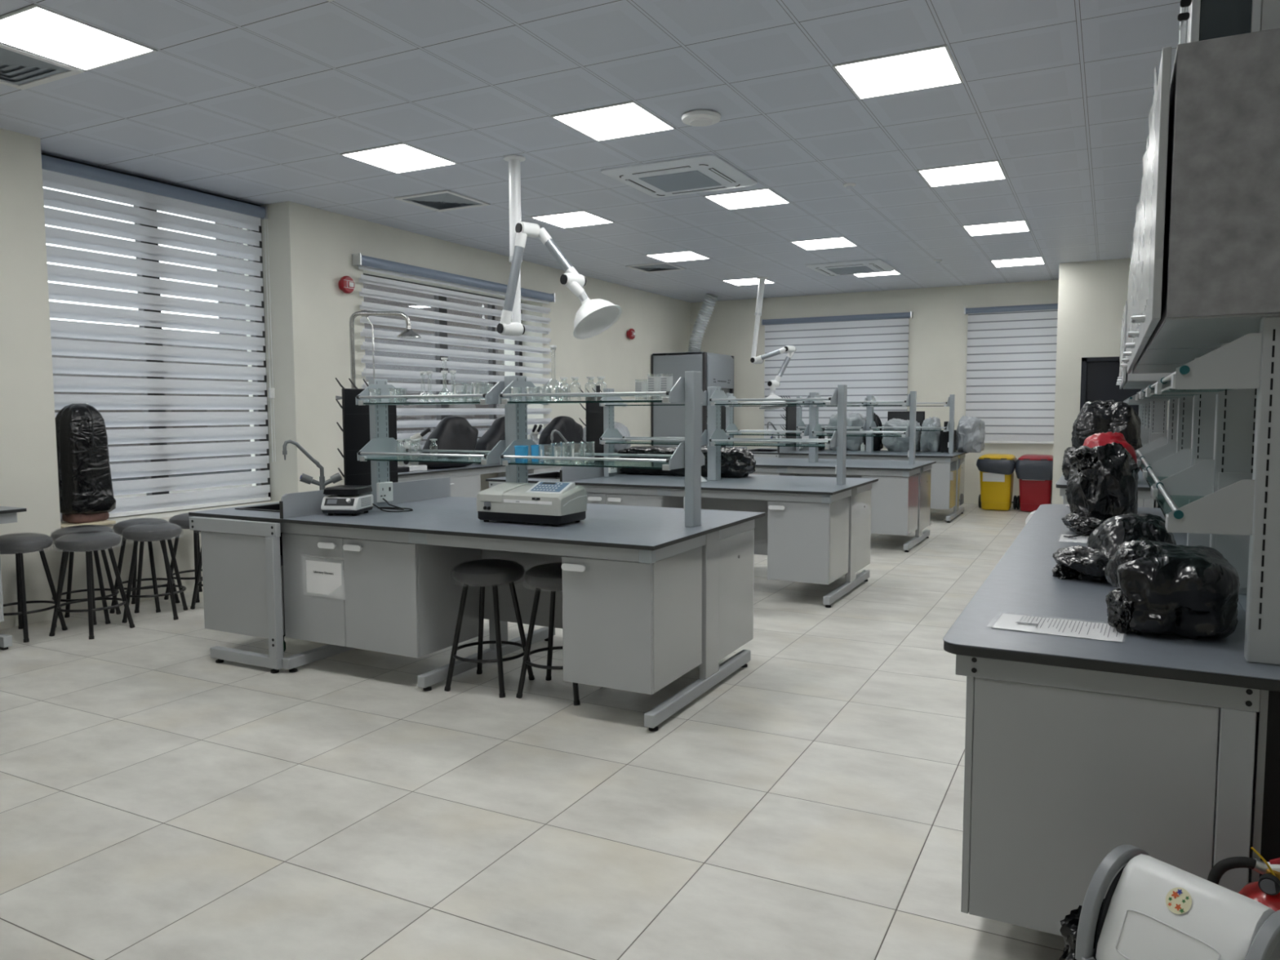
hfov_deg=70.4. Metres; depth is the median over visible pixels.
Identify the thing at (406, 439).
bottle
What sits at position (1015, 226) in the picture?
recessed light
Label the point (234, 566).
base cabinet
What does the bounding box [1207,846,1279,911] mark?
fire extinguisher
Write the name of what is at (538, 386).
beaker
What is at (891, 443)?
instrument
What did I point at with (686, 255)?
recessed light
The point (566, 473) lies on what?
board
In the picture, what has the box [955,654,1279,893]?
frame
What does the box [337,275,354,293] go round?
bell
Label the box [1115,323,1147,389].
upper cabinet
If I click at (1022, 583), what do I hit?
countertop
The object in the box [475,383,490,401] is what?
beaker
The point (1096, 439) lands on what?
bag
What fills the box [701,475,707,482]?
funnel
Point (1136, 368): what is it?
upper cabinet
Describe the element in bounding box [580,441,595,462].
beaker
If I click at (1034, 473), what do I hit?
bin
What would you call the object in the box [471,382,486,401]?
beaker
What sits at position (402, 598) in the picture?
base cabinet
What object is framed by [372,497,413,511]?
power cable
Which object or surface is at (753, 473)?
base cabinet
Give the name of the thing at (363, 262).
zebra blind
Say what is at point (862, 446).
bottle
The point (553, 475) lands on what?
sink
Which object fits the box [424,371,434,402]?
flask
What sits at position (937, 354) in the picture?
wall
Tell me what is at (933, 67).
recessed light
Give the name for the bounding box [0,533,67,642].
stool
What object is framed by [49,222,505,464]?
neighbouring building
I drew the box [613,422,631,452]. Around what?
equipment
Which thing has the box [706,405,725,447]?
board
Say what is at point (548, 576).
stool
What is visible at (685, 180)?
grille
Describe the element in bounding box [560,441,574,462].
beaker
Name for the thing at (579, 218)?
recessed light
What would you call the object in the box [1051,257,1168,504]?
wall
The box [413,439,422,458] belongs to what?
bottle
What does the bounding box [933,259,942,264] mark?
ceiling detector
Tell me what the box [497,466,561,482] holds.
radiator
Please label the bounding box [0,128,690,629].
wall
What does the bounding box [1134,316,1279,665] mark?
shelf rack
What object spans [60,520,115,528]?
window sill
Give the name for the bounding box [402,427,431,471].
microscope
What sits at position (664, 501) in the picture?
base cabinet
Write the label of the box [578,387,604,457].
drying rack
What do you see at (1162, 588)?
bag
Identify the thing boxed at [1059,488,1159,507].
frame
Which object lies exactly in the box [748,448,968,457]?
countertop
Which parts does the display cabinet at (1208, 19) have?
glass door, door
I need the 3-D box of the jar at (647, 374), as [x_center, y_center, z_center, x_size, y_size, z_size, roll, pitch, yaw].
[0.069,-0.462,4.523,0.063,0.130,0.064,2,5,27]
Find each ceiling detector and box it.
[843,182,855,190]
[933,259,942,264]
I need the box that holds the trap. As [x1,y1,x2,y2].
[283,634,285,652]
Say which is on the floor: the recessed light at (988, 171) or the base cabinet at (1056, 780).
the base cabinet at (1056, 780)
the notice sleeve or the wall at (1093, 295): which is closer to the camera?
the notice sleeve
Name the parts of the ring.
key blade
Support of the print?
on the paper sheet at (1099, 631)
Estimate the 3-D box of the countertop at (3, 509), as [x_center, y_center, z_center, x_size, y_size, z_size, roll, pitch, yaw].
[-4.771,0.285,4.303,0.590,0.020,3.200,2,5,27]
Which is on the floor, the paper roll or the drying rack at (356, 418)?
the paper roll
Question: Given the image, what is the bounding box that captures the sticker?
[1168,896,1188,913]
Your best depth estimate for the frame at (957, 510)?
12.00 m
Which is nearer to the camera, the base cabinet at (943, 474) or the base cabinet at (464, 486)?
the base cabinet at (464, 486)
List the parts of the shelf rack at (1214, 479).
guard rail, glass shelf, guard rail, glass shelf, glass shelf, guard rail, guard rail, glass shelf, glass shelf, glass shelf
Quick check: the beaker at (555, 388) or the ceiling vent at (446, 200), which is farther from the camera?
the ceiling vent at (446, 200)
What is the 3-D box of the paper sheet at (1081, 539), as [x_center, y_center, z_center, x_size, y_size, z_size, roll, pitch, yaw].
[2.000,0.265,4.088,0.212,0.004,0.281,2,5,27]
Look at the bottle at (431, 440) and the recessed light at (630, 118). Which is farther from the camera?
the recessed light at (630, 118)
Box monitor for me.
[887,411,924,434]
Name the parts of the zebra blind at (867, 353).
head rail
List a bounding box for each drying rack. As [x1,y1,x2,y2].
[335,377,398,484]
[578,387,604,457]
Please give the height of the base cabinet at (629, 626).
0.594 m
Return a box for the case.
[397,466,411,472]
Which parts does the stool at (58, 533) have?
leg, leg, seat, leg, leg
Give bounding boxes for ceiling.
[0,0,1188,302]
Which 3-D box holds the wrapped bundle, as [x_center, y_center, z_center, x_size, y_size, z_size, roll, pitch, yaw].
[0.390,-0.175,8.200,1.344,0.266,0.438,2,5,27]
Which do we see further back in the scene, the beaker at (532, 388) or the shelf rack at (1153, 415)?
the shelf rack at (1153, 415)
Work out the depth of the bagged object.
6.49 m
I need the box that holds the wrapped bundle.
[617,445,755,478]
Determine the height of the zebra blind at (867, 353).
2.004 m
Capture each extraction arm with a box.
[497,155,622,339]
[750,276,795,408]
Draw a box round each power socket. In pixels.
[376,481,393,502]
[608,460,617,473]
[683,497,684,510]
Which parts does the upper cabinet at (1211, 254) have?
handle, handle, door, door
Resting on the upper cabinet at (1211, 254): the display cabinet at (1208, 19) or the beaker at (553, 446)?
the display cabinet at (1208, 19)
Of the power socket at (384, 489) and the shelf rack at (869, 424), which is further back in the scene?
the shelf rack at (869, 424)
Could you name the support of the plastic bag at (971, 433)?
on the countertop at (826, 451)
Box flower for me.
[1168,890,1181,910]
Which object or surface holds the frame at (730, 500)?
on the floor
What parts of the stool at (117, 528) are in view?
leg, leg, seat, leg, leg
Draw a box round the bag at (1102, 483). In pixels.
[1061,442,1138,536]
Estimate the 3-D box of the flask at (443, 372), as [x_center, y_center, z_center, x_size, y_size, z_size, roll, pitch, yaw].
[-1.116,-0.535,5.189,0.060,0.180,0.059,2,5,27]
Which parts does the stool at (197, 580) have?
leg, seat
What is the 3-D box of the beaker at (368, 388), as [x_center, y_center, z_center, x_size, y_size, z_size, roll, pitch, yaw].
[-1.565,-0.498,5.357,0.076,0.084,0.076,2,5,27]
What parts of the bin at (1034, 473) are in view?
lid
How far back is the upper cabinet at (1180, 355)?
3.55 m
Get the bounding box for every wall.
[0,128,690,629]
[690,279,1058,506]
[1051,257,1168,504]
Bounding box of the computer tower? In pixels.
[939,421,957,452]
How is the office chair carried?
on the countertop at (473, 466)
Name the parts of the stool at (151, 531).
leg, leg, seat, leg, leg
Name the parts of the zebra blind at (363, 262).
head rail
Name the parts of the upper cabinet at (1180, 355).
handle, handle, door, door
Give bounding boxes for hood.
[573,297,622,339]
[651,351,733,447]
[759,386,787,408]
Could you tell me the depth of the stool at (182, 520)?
6.90 m
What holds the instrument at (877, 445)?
on the countertop at (826, 451)
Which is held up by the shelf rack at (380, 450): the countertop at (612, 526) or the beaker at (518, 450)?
the beaker at (518, 450)
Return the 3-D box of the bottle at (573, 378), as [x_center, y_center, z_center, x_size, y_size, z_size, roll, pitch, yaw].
[-0.339,-0.476,4.745,0.060,0.124,0.059,2,5,27]
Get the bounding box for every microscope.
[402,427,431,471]
[418,415,478,468]
[475,416,505,457]
[529,424,542,444]
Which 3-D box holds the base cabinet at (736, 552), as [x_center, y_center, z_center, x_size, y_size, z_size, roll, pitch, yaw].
[0.325,0.603,5.056,0.471,0.636,0.530,2,5,27]
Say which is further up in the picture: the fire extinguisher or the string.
the string
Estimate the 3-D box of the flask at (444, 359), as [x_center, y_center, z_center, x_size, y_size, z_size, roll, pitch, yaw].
[-1.137,-0.582,5.286,0.084,0.260,0.083,2,5,27]
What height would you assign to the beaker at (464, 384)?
0.104 m
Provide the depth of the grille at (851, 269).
11.76 m
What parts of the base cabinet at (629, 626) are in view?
handle, door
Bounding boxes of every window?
[40,152,271,518]
[363,273,522,427]
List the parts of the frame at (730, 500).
rail, rail, rail, modesty panel, rail, post, rail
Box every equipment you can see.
[579,426,586,453]
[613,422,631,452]
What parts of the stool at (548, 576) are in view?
leg, seat, leg, leg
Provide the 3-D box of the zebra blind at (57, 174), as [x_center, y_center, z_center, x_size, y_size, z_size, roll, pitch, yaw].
[-3.840,-1.061,7.324,0.100,2.636,2.085,2,5,27]
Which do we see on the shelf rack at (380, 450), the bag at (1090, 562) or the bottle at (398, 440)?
the bottle at (398, 440)
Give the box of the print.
[1016,615,1118,637]
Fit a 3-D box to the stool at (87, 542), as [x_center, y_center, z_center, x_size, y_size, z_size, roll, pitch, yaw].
[-3.594,0.668,5.935,0.396,0.664,0.396,1,5,16]
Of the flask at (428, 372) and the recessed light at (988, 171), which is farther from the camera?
the recessed light at (988, 171)
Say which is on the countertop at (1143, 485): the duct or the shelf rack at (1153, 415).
the shelf rack at (1153, 415)
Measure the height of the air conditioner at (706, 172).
0.045 m
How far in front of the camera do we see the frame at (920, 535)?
9.61 m
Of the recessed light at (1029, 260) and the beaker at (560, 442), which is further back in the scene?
the recessed light at (1029, 260)
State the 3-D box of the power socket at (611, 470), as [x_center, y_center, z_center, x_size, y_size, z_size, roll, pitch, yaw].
[-0.243,-0.125,8.071,0.026,0.120,0.120,2,5,27]
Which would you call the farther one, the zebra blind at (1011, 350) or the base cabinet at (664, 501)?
the zebra blind at (1011, 350)
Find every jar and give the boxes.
[635,379,647,399]
[647,373,660,399]
[660,373,672,399]
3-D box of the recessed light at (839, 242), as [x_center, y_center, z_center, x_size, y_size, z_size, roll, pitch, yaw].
[2.061,-2.638,10.133,0.594,0.008,0.594,2,5,27]
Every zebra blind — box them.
[41,155,275,521]
[352,253,555,453]
[761,311,912,439]
[964,303,1057,444]
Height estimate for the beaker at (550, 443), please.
0.100 m
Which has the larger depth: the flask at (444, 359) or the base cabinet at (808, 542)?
the base cabinet at (808, 542)
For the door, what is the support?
in the wall at (1093, 295)
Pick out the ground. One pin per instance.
(242, 470)
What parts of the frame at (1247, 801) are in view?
rail, leg, panel, panel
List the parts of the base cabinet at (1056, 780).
door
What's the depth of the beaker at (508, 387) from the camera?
4.90 m
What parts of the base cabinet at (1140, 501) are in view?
door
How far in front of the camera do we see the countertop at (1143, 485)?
7.12 m
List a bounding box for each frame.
[0,512,17,649]
[189,516,754,731]
[398,456,620,482]
[488,481,871,607]
[752,453,965,522]
[755,464,931,552]
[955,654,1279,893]
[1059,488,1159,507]
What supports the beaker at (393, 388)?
on the shelf rack at (380, 450)
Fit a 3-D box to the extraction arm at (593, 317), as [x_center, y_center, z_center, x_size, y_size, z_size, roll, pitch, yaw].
[-0.577,-1.690,6.563,0.901,1.331,0.392,1,5,17]
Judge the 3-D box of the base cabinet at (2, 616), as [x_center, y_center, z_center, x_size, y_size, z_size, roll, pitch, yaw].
[-4.350,0.596,5.102,0.475,0.595,1.160,2,5,27]
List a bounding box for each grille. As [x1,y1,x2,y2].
[638,170,721,192]
[826,266,874,274]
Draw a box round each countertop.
[0,506,26,514]
[188,496,765,550]
[397,452,617,476]
[485,470,878,494]
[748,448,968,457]
[753,457,935,471]
[942,503,1279,691]
[1055,469,1151,491]
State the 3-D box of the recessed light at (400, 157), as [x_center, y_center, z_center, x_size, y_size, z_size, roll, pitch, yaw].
[-1.762,-2.359,6.668,0.594,0.008,0.594,2,5,27]
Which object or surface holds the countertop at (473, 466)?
on the frame at (496, 469)
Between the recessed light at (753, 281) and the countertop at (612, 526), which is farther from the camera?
the recessed light at (753, 281)
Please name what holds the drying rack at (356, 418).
on the countertop at (612, 526)
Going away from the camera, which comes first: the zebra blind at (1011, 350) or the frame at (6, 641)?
the frame at (6, 641)
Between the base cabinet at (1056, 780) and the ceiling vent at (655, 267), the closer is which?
the base cabinet at (1056, 780)
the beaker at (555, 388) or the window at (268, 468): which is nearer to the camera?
the beaker at (555, 388)
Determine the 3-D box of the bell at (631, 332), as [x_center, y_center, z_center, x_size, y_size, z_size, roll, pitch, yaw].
[-0.134,-2.199,13.672,0.096,0.164,0.164,2,5,27]
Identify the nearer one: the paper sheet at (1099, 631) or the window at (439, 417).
the paper sheet at (1099, 631)
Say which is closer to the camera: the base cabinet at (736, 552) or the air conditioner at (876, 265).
the base cabinet at (736, 552)
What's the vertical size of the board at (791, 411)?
0.786 m
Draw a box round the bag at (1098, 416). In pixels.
[1062,400,1142,480]
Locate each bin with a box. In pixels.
[976,453,1017,510]
[1015,454,1053,511]
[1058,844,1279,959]
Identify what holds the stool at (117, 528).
on the floor
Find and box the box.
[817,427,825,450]
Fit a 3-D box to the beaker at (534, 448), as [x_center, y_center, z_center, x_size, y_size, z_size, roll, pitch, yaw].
[-0.559,-0.145,4.953,0.081,0.092,0.081,2,5,27]
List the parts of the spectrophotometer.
sample lid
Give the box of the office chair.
[538,416,583,457]
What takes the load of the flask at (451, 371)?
on the shelf rack at (380, 450)
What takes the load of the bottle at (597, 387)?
on the shelf rack at (380, 450)
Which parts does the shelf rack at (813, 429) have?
guard rail, glass shelf, guard rail, guard rail, guard rail, guard rail, glass shelf, guard rail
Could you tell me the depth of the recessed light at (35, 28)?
4.52 m
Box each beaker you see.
[368,388,381,402]
[393,388,406,402]
[451,382,466,402]
[463,384,478,401]
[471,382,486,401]
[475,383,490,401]
[508,386,522,401]
[513,445,528,462]
[524,386,537,401]
[529,444,545,462]
[532,387,544,401]
[537,386,551,401]
[537,444,552,463]
[550,443,564,462]
[552,445,568,463]
[555,387,568,400]
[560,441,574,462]
[569,442,584,464]
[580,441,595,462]
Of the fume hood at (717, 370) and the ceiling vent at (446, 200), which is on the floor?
the fume hood at (717, 370)
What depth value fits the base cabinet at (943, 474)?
11.54 m
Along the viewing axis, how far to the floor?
3.42 m
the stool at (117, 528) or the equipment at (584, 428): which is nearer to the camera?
the stool at (117, 528)
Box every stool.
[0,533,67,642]
[48,530,134,639]
[50,524,121,627]
[109,518,180,613]
[121,522,187,622]
[164,512,210,602]
[190,517,241,609]
[444,559,534,697]
[515,562,601,705]
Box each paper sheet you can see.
[991,613,1124,641]
[1058,533,1088,542]
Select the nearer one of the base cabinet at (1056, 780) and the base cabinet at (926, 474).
the base cabinet at (1056, 780)
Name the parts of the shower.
lever, pull rod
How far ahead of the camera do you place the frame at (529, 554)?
4.91 m
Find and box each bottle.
[395,439,404,459]
[403,438,411,457]
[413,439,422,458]
[429,439,437,458]
[559,377,569,400]
[568,377,581,400]
[585,376,595,384]
[595,376,606,392]
[860,442,865,451]
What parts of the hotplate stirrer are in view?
control panel, hot plate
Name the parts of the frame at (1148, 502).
rail, leg, panel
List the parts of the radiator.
drawer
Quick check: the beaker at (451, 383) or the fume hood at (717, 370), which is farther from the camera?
the fume hood at (717, 370)
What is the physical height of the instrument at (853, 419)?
0.568 m
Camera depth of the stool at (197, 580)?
6.64 m
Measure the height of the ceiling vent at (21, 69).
0.021 m
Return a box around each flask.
[417,371,428,400]
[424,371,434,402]
[437,357,452,402]
[440,370,450,401]
[448,370,458,401]
[542,345,564,400]
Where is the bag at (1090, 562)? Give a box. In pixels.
[1052,512,1176,582]
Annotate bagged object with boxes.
[55,403,115,523]
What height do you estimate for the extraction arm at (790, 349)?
1.843 m
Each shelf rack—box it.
[355,371,705,527]
[599,384,847,484]
[724,391,916,464]
[795,394,955,453]
[1123,393,1168,446]
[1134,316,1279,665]
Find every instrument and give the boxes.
[826,410,866,450]
[864,412,883,450]
[881,417,920,451]
[920,416,941,452]
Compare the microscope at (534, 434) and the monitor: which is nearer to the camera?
the microscope at (534, 434)
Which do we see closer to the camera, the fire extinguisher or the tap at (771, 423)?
the fire extinguisher
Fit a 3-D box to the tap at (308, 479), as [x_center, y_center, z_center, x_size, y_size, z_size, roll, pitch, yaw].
[-1.943,-0.031,5.392,0.334,0.424,0.072,-2,5,-26]
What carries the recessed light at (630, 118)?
in the ceiling
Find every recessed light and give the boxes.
[0,4,157,71]
[339,142,457,173]
[530,210,614,228]
[550,101,675,141]
[644,250,710,262]
[703,187,791,209]
[722,277,775,285]
[790,236,857,250]
[831,44,964,99]
[853,270,901,277]
[916,160,1007,187]
[962,219,1030,235]
[990,256,1044,267]
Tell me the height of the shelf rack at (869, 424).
0.780 m
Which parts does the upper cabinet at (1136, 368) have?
handle, handle, door, door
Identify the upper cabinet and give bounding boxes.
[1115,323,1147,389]
[1116,301,1169,386]
[1120,238,1186,373]
[1123,176,1217,364]
[1127,27,1279,349]
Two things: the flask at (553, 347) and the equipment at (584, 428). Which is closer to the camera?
the flask at (553, 347)
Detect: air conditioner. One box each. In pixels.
[600,154,757,197]
[804,258,895,275]
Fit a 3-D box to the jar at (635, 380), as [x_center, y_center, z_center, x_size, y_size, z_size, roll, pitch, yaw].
[0.007,-0.452,4.556,0.063,0.104,0.064,2,5,27]
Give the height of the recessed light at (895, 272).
0.008 m
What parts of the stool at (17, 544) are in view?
leg, leg, seat, leg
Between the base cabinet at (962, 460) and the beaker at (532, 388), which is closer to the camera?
the beaker at (532, 388)
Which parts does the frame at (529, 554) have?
rail, post, rail, rail, post, modesty panel, rail, rail, post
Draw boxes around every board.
[279,476,450,519]
[560,466,625,481]
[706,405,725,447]
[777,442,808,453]
[780,395,796,438]
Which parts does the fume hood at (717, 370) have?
panel, panel, panel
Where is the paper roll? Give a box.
[1025,510,1035,524]
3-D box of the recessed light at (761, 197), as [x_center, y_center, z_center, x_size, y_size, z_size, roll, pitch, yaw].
[0.949,-2.469,7.989,0.594,0.008,0.594,2,5,27]
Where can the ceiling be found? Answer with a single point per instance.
(259, 102)
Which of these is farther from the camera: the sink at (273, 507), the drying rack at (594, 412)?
the drying rack at (594, 412)
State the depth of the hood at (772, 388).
12.61 m
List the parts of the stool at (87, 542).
leg, seat, leg, leg, leg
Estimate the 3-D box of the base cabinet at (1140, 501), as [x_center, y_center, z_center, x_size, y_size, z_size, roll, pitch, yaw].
[3.809,0.409,7.519,0.580,0.632,1.144,2,5,27]
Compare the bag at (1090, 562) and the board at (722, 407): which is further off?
the board at (722, 407)
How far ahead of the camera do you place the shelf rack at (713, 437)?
7.54 m
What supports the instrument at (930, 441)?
on the countertop at (826, 451)
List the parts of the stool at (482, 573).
leg, leg, seat, leg, leg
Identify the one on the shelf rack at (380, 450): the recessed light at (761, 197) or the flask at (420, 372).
the flask at (420, 372)
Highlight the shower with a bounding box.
[335,310,421,399]
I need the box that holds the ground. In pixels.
[111,469,252,498]
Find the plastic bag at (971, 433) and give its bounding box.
[955,415,985,453]
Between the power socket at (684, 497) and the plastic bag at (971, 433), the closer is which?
the power socket at (684, 497)
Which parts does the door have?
frame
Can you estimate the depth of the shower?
8.32 m
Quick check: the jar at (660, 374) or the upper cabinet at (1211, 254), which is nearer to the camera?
the upper cabinet at (1211, 254)
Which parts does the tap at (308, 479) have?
knob, knob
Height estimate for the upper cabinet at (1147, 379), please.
0.609 m
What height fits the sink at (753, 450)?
0.266 m
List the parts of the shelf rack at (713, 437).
guard rail, guard rail, glass shelf, guard rail, guard rail, guard rail, glass shelf, guard rail, guard rail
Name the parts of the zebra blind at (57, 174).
head rail, chain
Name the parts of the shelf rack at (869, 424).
guard rail, glass shelf, guard rail, guard rail, guard rail, glass shelf, guard rail, guard rail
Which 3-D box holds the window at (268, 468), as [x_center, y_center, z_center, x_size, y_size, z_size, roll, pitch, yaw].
[-3.923,-1.070,7.359,0.070,2.669,2.098,2,5,27]
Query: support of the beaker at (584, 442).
on the shelf rack at (380, 450)
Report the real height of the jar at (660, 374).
0.130 m
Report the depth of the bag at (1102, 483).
4.21 m
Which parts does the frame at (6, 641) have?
rail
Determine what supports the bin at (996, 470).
on the floor
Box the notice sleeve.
[302,556,345,599]
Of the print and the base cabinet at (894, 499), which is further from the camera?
the base cabinet at (894, 499)
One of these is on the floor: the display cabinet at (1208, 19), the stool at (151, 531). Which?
the stool at (151, 531)
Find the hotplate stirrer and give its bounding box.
[320,484,373,515]
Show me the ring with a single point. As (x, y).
(1184, 16)
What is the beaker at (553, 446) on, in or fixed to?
on the shelf rack at (380, 450)
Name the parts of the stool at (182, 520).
leg, seat, leg, leg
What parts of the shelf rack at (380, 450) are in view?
guard rail, guard rail, glass shelf, glass shelf, guard rail, guard rail, guard rail, guard rail, glass shelf, glass shelf, guard rail, guard rail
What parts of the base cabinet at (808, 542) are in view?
handle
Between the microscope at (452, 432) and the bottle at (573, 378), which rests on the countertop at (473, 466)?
the microscope at (452, 432)
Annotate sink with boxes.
[235,502,283,555]
[528,471,559,483]
[747,448,777,454]
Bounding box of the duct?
[687,293,717,351]
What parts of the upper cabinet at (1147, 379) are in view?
door, door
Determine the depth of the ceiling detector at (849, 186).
7.45 m
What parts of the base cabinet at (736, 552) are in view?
door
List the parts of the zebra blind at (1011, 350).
head rail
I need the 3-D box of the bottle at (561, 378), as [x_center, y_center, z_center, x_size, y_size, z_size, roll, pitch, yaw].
[-0.401,-0.478,4.777,0.060,0.124,0.059,2,5,27]
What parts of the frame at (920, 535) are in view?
rail, modesty panel, rail, rail, post, rail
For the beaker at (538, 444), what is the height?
0.100 m
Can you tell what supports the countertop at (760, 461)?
on the frame at (920, 535)
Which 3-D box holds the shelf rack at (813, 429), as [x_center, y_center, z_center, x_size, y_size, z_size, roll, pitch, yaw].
[1.975,-0.588,10.142,2.140,0.780,0.430,2,5,27]
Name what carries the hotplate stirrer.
on the countertop at (612, 526)
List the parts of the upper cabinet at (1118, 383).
door, door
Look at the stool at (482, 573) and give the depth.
4.65 m
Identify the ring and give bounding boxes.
[1177,0,1192,30]
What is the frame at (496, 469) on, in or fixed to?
on the floor
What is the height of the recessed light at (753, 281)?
0.008 m
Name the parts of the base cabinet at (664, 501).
handle, door, handle, door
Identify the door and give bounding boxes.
[1080,356,1142,415]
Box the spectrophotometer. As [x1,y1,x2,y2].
[476,480,586,526]
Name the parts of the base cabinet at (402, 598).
door, handle, handle, door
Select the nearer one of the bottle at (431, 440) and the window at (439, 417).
the bottle at (431, 440)
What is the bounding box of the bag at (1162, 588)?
[1104,539,1239,639]
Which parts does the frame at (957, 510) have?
rail, rail, rail, rail, post, rail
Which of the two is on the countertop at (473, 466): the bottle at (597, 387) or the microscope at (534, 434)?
the microscope at (534, 434)
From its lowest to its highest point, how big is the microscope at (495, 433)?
0.528 m
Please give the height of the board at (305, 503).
0.134 m
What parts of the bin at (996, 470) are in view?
lid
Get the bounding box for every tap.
[282,440,342,490]
[550,429,586,460]
[766,421,786,451]
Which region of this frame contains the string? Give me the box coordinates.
[1063,530,1089,537]
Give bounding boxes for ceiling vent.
[0,43,84,89]
[394,190,490,212]
[625,262,685,272]
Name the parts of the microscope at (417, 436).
arm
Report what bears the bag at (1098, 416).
on the countertop at (1143, 485)
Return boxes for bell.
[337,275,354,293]
[626,328,635,339]
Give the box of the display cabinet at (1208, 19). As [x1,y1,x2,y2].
[1178,0,1279,44]
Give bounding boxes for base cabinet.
[0,559,4,622]
[200,530,285,638]
[281,533,481,657]
[449,474,480,497]
[561,546,702,694]
[586,492,684,508]
[719,528,754,660]
[749,471,795,475]
[767,497,848,584]
[855,488,871,573]
[862,473,919,535]
[922,469,930,529]
[930,460,956,509]
[953,457,964,506]
[960,675,1219,936]
[1062,496,1143,507]
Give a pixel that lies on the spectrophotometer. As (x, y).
(556, 504)
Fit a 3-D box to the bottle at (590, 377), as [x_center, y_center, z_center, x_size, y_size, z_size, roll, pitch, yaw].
[-0.255,-0.472,4.702,0.060,0.124,0.059,2,5,27]
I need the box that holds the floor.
[0,503,1065,959]
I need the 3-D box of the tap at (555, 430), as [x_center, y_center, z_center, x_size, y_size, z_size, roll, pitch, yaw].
[-0.630,-0.230,7.925,0.334,0.424,0.072,-2,5,-26]
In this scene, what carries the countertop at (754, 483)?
on the frame at (730, 500)
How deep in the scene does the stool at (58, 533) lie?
6.21 m
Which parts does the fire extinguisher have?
lever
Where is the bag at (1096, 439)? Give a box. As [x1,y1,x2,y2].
[1082,431,1137,463]
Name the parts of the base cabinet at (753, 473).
door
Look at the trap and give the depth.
5.22 m
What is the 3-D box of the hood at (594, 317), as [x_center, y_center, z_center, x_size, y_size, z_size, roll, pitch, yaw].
[-0.306,-1.167,6.519,0.334,0.292,0.396,2,5,27]

